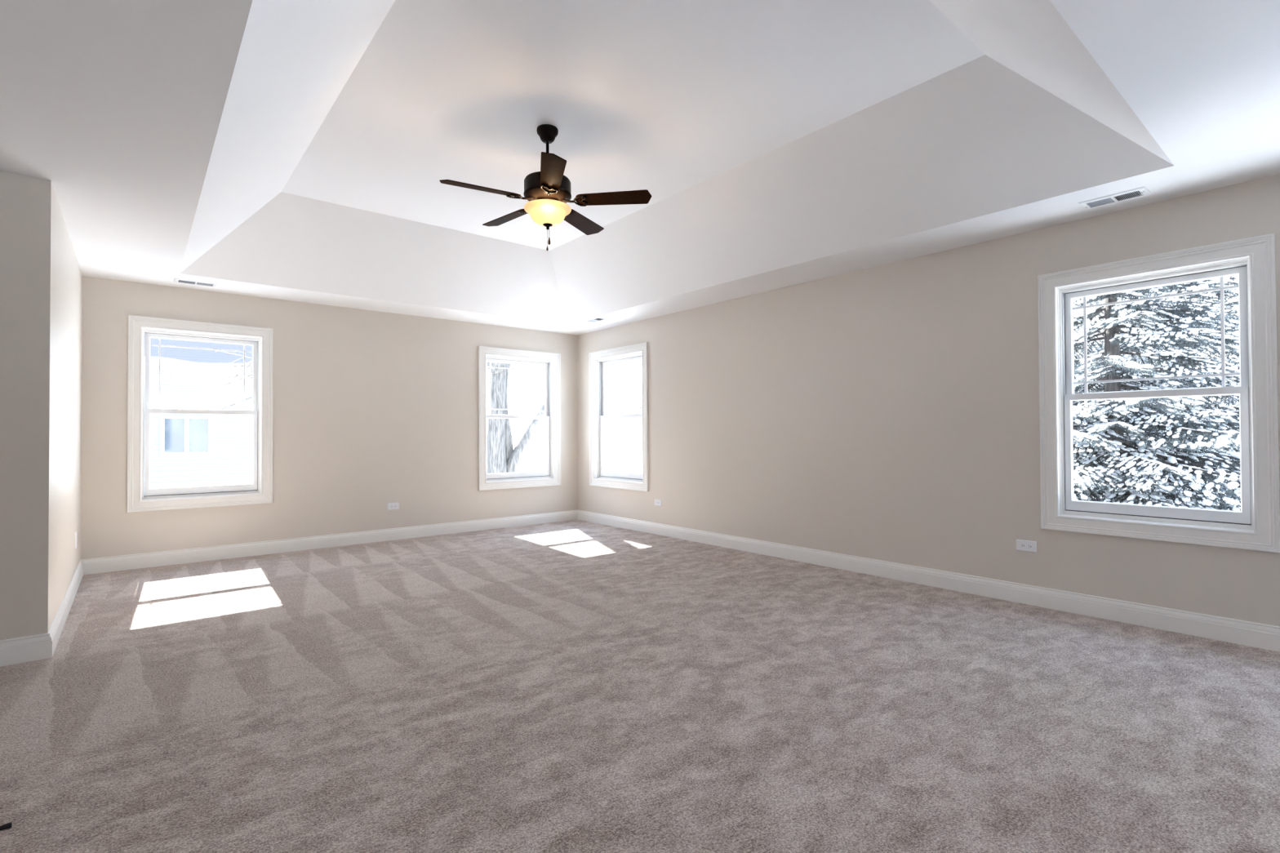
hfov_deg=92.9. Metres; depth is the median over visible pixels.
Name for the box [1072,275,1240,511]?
spruce tree
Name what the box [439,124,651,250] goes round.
ceiling fan
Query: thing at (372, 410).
wall
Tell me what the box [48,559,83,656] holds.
baseboard
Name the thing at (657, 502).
wall outlet
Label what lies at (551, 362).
window
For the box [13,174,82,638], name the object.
wall
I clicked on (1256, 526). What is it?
window
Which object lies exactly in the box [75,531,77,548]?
wall outlet
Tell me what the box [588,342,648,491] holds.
window
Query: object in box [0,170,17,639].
wall
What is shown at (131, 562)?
baseboard
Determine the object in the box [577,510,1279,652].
baseboard
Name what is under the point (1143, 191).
ceiling vent
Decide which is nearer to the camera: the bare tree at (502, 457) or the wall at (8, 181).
the wall at (8, 181)
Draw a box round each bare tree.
[211,351,252,419]
[485,361,544,473]
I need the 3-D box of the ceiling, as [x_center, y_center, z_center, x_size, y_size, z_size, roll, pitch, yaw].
[-0.669,-1.697,2.261,7.480,0.823,9.480,0,-1,-40]
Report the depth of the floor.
2.45 m
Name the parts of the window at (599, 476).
sash, sash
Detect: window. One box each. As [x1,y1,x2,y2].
[127,315,273,512]
[478,346,560,490]
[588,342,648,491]
[1037,233,1279,552]
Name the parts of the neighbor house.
pane, pane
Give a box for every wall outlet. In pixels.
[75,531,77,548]
[387,502,399,510]
[654,498,662,506]
[1016,539,1036,552]
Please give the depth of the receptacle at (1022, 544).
4.00 m
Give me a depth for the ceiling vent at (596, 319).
6.95 m
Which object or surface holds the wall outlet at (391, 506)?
attached to the wall at (372, 410)
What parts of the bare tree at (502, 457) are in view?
stem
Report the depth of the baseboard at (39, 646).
3.03 m
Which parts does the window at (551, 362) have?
sash, sash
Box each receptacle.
[1020,542,1025,548]
[1026,543,1031,549]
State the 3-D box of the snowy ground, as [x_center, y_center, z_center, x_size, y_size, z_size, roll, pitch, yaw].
[-0.809,4.228,7.998,120.000,0.338,120.000,0,-1,-40]
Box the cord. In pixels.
[0,822,12,831]
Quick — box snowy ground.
[515,462,1150,489]
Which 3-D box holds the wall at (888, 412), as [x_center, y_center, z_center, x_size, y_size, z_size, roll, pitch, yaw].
[2.168,-0.050,4.561,0.160,2.440,9.200,0,-1,-40]
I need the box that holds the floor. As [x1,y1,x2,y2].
[0,520,1279,852]
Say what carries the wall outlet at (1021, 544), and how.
attached to the wall at (888, 412)
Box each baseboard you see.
[0,633,52,666]
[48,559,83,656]
[81,510,577,574]
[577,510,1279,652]
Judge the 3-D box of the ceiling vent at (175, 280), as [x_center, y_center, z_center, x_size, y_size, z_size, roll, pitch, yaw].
[-3.803,-1.227,5.209,0.300,0.014,0.164,0,-1,-40]
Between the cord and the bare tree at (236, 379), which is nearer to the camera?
the cord
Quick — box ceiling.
[0,0,1279,334]
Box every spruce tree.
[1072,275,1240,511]
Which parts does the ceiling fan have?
blade, blade, blade arm, blade arm, lamp shade, blade arm, blade, blade arm, blade, blade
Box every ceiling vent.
[173,277,217,287]
[583,316,608,322]
[1078,186,1151,209]
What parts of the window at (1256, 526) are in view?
sash, sash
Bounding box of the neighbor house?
[143,333,253,495]
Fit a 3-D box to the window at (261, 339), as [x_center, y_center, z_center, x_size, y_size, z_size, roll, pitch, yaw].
[-3.987,-0.105,5.556,1.060,1.665,0.242,0,-1,-40]
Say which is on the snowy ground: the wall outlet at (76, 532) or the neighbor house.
the neighbor house
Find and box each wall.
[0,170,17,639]
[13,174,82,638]
[80,275,577,559]
[577,173,1279,626]
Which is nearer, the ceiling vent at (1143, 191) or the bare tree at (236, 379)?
the ceiling vent at (1143, 191)
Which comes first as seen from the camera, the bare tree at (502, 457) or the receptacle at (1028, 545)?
the receptacle at (1028, 545)
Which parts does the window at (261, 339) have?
sash, sash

